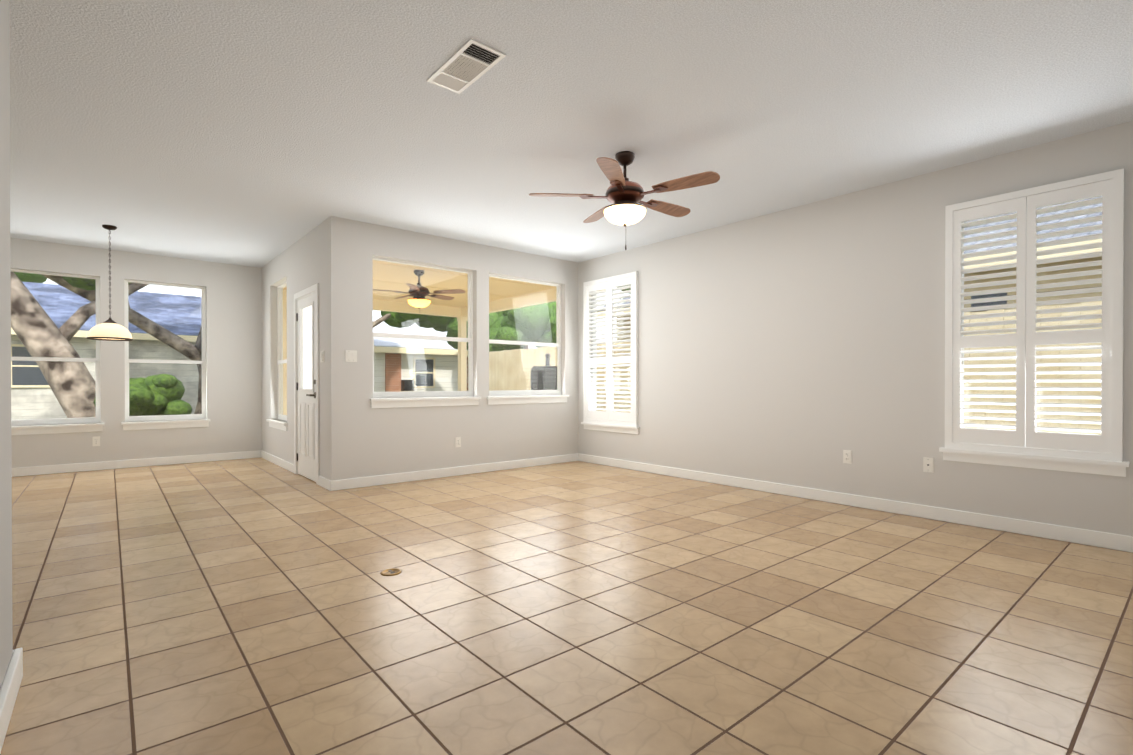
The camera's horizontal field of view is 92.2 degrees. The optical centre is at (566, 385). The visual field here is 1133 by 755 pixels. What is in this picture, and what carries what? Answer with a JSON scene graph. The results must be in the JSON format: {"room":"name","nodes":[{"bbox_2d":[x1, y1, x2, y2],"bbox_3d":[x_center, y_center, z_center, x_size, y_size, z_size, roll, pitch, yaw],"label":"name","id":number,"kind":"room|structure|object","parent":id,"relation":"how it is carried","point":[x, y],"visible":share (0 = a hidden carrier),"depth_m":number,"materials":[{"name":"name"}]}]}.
{"room":"empty living room","nodes":[
{"label":"empty living room","id":0,"kind":"room"},
{"bbox_2d":[0,0,12,688],"bbox_3d":[-0.110,-0.287,-0.392,0.150,2.700,5.940,0,0,-40],"label":"wall","id":1,"kind":"structure","parent":0,"point":[6,645],"depth_m":1.81,"materials":[{"name":"grey paint"}]},
{"bbox_2d":[0,648,22,752],"bbox_3d":[-0.053,1.009,-0.322,0.026,0.108,5.962,0,0,-40],"label":"baseboard","id":2,"kind":"structure","parent":1,"relation":"attached to","point":[10,684],"depth_m":1.74,"materials":[{"name":"white"}]},
{"bbox_2d":[10,238,261,467],"bbox_3d":[-5.645,-0.325,6.772,3.570,2.700,0.150,0,0,-40],"label":"wall","id":3,"kind":"structure","parent":0,"point":[233,353],"depth_m":7.07,"materials":[{"name":"white paint"}]},
{"bbox_2d":[11,269,103,434],"bbox_3d":[-6.047,-0.388,6.404,0.930,1.890,0.195,0,0,-40],"label":"nook window","id":4,"kind":"structure","parent":3,"relation":"in","point":[51,426],"depth_m":6.47,"materials":[{"name":"white"}]},
{"bbox_2d":[92,436,99,445],"bbox_3d":[-5.710,0.676,6.616,0.070,0.115,0.012,0,0,-40],"label":"electrical outlet plate","id":5,"kind":"object","parent":3,"relation":"attached to","point":[96,440],"depth_m":6.61,"materials":[{"name":"white plastic"}]},
{"bbox_2d":[12,450,259,476],"bbox_3d":[-5.579,0.975,6.725,3.240,0.100,0.019,0,0,-40],"label":"baseboard","id":6,"kind":"structure","parent":3,"relation":"attached to","point":[76,467],"depth_m":6.81,"materials":[{"name":"white wood"}]},
{"bbox_2d":[121,280,209,429],"bbox_3d":[-5.213,-0.392,7.106,0.930,1.890,0.195,0,0,-40],"label":"nook window","id":7,"kind":"structure","parent":3,"relation":"in","point":[157,422],"depth_m":7.12,"materials":[{"name":"white"}]},
{"bbox_2d":[262,220,326,478],"bbox_3d":[-3.319,-0.324,6.665,0.150,2.700,3.010,0,0,-40],"label":"wall","id":8,"kind":"structure","parent":0,"point":[299,265],"depth_m":6.56,"materials":[{"name":"white paint"}]},
{"bbox_2d":[266,281,287,430],"bbox_3d":[-3.674,-0.396,7.052,0.195,1.900,0.950,0,0,-40],"label":"window","id":9,"kind":"structure","parent":8,"relation":"in","point":[276,424],"depth_m":7.39,"materials":[{"name":"white"}]},
{"bbox_2d":[260,450,293,472],"bbox_3d":[-3.758,0.974,7.063,0.019,0.100,1.785,0,0,-40],"label":"baseboard","id":10,"kind":"structure","parent":8,"relation":"attached to","point":[280,462],"depth_m":6.96,"materials":[{"name":"white wood"}]},
{"bbox_2d":[294,283,318,484],"bbox_3d":[-2.836,-0.018,6.047,0.208,2.095,0.940,0,0,-40],"label":"door","id":11,"kind":"structure","parent":8,"relation":"in","point":[306,382],"depth_m":6.05,"materials":[{"name":"white wood"}]},
{"bbox_2d":[318,475,327,489],"bbox_3d":[-2.447,0.982,5.508,0.015,0.100,0.385,0,0,-40],"label":"baseboard","id":12,"kind":"structure","parent":8,"relation":"attached to","point":[323,482],"depth_m":5.52,"materials":[{"name":"white wood"}]},
{"bbox_2d":[326,216,577,480],"bbox_3d":[-1.123,-0.323,6.448,3.230,2.700,0.150,0,0,-40],"label":"wall","id":13,"kind":"structure","parent":0,"point":[364,439],"depth_m":5.99,"materials":[{"name":"white paint"}]},
{"bbox_2d":[345,350,356,361],"bbox_3d":[-2.161,-0.298,5.467,0.115,0.115,0.014,0,0,-40],"label":"switch plate","id":14,"kind":"object","parent":13,"relation":"attached to","point":[350,355],"depth_m":5.46,"materials":[{"name":"white plastic"}]},
{"bbox_2d":[369,256,480,407],"bbox_3d":[-1.560,-0.563,6.050,1.300,1.585,0.195,0,0,-40],"label":"window","id":15,"kind":"structure","parent":13,"relation":"in","point":[403,398],"depth_m":6.08,"materials":[{"name":"white"}]},
{"bbox_2d":[328,453,579,490],"bbox_3d":[-1.084,0.977,6.382,3.225,0.100,0.019,0,0,-40],"label":"baseboard","id":16,"kind":"structure","parent":13,"relation":"attached to","point":[351,483],"depth_m":6.11,"materials":[{"name":"white wood"}]},
{"bbox_2d":[455,437,460,446],"bbox_3d":[-1.243,0.648,6.246,0.070,0.115,0.012,0,0,-40],"label":"electrical outlet plate","id":17,"kind":"object","parent":13,"relation":"attached to","point":[457,439],"depth_m":6.24,"materials":[{"name":"white plastic"}]},
{"bbox_2d":[487,274,568,404],"bbox_3d":[-0.504,-0.568,6.938,1.260,1.585,0.195,0,0,-40],"label":"window","id":18,"kind":"structure","parent":13,"relation":"in","point":[496,397],"depth_m":7.00,"materials":[{"name":"white"}]},
{"bbox_2d":[0,457,1132,754],"bbox_3d":[-0.516,1.094,3.196,6.800,0.100,12.240,0,0,-40],"label":"floor","id":19,"kind":"structure","parent":0,"point":[260,605],"depth_m":2.42,"materials":[{"name":"tile"}]},
{"bbox_2d":[380,568,401,575],"bbox_3d":[-0.983,1.042,3.051,0.116,0.006,0.116,0,0,-40],"label":"electrical outlet","id":20,"kind":"object","parent":19,"relation":"on","point":[391,572],"visible":1,"depth_m":3.04,"materials":[{"name":"brown metal"}]},
{"bbox_2d":[9,0,1132,267],"bbox_3d":[-0.516,-1.731,3.181,6.800,0.150,12.240,0,0,-40],"label":"ceiling","id":21,"kind":"structure","parent":0,"point":[251,132],"depth_m":3.25,"materials":[{"name":"paint"}]},
{"bbox_2d":[86,225,132,340],"bbox_3d":[-4.778,-1.076,5.700,0.376,1.187,0.376,0,0,-40],"label":"pendant light","id":22,"kind":"object","parent":21,"relation":"hanging from","point":[109,329],"visible":1,"depth_m":5.63,"materials":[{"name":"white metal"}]},
{"bbox_2d":[427,38,505,93],"bbox_3d":[-0.528,-1.650,2.831,0.200,0.010,0.470,0,0,-40],"label":"ceiling vent","id":23,"kind":"object","parent":21,"relation":"in","point":[469,62],"visible":1,"depth_m":2.81,"materials":[{"name":"white metal"}]},
{"bbox_2d":[529,151,719,249],"bbox_3d":[0.465,-1.319,3.947,1.274,0.682,1.319,0,0,-40],"label":"fan","id":24,"kind":"object","parent":21,"relation":"hanging from","point":[624,195],"visible":1,"depth_m":3.82,"materials":[{"name":"brown wood"}]},
{"bbox_2d":[578,121,1132,535],"bbox_3d":[3.045,-0.311,4.121,0.150,2.700,9.080,0,0,-40],"label":"wall","id":25,"kind":"structure","parent":0,"point":[802,346],"depth_m":4.79,"materials":[{"name":"white paint"}]},
{"bbox_2d":[581,271,639,433],"bbox_3d":[0.558,-0.398,6.955,0.105,1.965,1.010,0,0,-40],"label":"shutter panels","id":26,"kind":"object","parent":25,"relation":"attached to","point":[609,419],"visible":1,"depth_m":6.92,"materials":[{"name":"white wood"}]},
{"bbox_2d":[593,289,630,412],"bbox_3d":[0.655,-0.446,7.036,0.050,1.800,0.880,0,0,-40],"label":"glazing","id":27,"kind":"object","parent":25,"relation":"in","point":[595,402],"visible":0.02,"depth_m":7.33,"materials":[{"name":"white"}]},
{"bbox_2d":[843,450,851,463],"bbox_3d":[2.435,0.616,4.724,0.012,0.115,0.070,0,0,-40],"label":"electrical outlet plate","id":28,"kind":"object","parent":25,"relation":"attached to","point":[847,454],"depth_m":4.72,"materials":[{"name":"white plastic"}]},
{"bbox_2d":[576,454,1132,552],"bbox_3d":[2.980,0.990,4.073,0.019,0.100,8.780,0,0,-40],"label":"baseboard","id":29,"kind":"structure","parent":25,"relation":"attached to","point":[1044,530],"depth_m":4.38,"materials":[{"name":"white wood"}]},
{"bbox_2d":[923,457,933,472],"bbox_3d":[2.827,0.619,4.257,0.016,0.115,0.070,0,0,-40],"label":"electrical outlet plate","id":30,"kind":"object","parent":25,"relation":"attached to","point":[928,464],"depth_m":4.25,"materials":[{"name":"white plastic"}]},
{"bbox_2d":[961,197,1101,433],"bbox_3d":[3.309,-0.444,3.885,0.050,1.770,0.880,0,0,-40],"label":"glazing","id":31,"kind":"object","parent":25,"relation":"in","point":[962,391],"visible":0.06,"depth_m":3.86,"materials":[{"name":"white"}]},
{"bbox_2d":[939,168,1129,476],"bbox_3d":[3.211,-0.396,3.803,0.105,1.935,1.010,0,0,-40],"label":"window shutter","id":32,"kind":"object","parent":25,"relation":"attached to","point":[1025,444],"visible":1,"depth_m":3.75,"materials":[{"name":"white wood"}]},
{"label":"outside","id":33,"kind":"structure","parent":0,"visible":0},
{"bbox_3d":[-10.511,1.194,23.841,105.000,0.280,110.000,0,0,-40],"label":"ground","id":34,"kind":"structure","parent":33,"visible":0},
{"bbox_2d":[11,282,201,419],"bbox_3d":[-19.704,-1.036,13.787,22.000,4.288,7.523,0,0,-40],"label":"house","id":35,"kind":"structure","parent":34,"relation":"on","point":[136,353],"depth_m":15.85,"materials":[{"name":"white"}]},
{"bbox_2d":[11,272,630,417],"bbox_3d":[-11.559,-5.079,20.426,30.637,12.479,37.015,0,0,-40],"label":"trees","id":36,"kind":"object","parent":34,"relation":"on","point":[147,323],"depth_m":8.89,"materials":[{"name":"green plant"}]},
{"bbox_2d":[373,323,605,391],"bbox_3d":[-3.002,-0.703,23.995,14.300,3.513,7.420,0,0,-40],"label":"house","id":37,"kind":"structure","parent":34,"relation":"on","point":[428,353],"depth_m":18.10,"materials":[{"name":"white"}]},
{"bbox_2d":[531,354,556,389],"bbox_3d":[-0.388,0.257,10.135,0.480,1.740,1.000,0,0,-40],"label":"outdoor grill","id":38,"kind":"object","parent":34,"relation":"on","point":[538,374],"depth_m":9.98,"materials":[{"name":"black"}]},
{"bbox_2d":[489,301,1101,434],"bbox_3d":[4.521,0.188,5.406,0.060,1.930,20.441,0,0,-40],"label":"fence","id":39,"kind":"object","parent":34,"relation":"on","point":[519,361],"depth_m":5.52,"materials":[{"name":"brown wood"}]},
{"bbox_2d":[597,196,1101,432],"bbox_3d":[10.993,-1.731,6.046,6.946,5.760,24.100,0,0,-40],"label":"house","id":40,"kind":"structure","parent":34,"relation":"on","point":[1039,265],"depth_m":7.26,"materials":[{"name":"beige"}]},
{"bbox_3d":[-2.209,1.086,8.529,3.940,0.100,4.420,0,0,-40],"label":"porch","id":41,"kind":"object","parent":34,"relation":"on","visible":0},
{"bbox_2d":[283,287,605,414],"bbox_3d":[-2.215,-0.274,8.451,3.840,2.620,4.320,0,0,-40],"label":"beam","id":42,"kind":"structure","parent":41,"relation":"on","point":[512,303],"depth_m":10.16,"materials":[{"name":"beige paint"}]},
{"bbox_2d":[283,260,555,306],"bbox_3d":[-2.215,-1.651,8.444,3.840,0.146,4.320,0,0,-40],"label":"porch roof","id":43,"kind":"structure","parent":42,"relation":"on","point":[504,286],"depth_m":8.52,"materials":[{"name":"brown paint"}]},
{"bbox_2d":[373,270,464,319],"bbox_3d":[-2.059,-1.233,7.506,1.281,0.692,1.238,0,0,-40],"label":"fan","id":44,"kind":"object","parent":43,"relation":"hanging from","point":[415,299],"depth_m":7.39,"materials":[{"name":"brown wood"}]}
]}

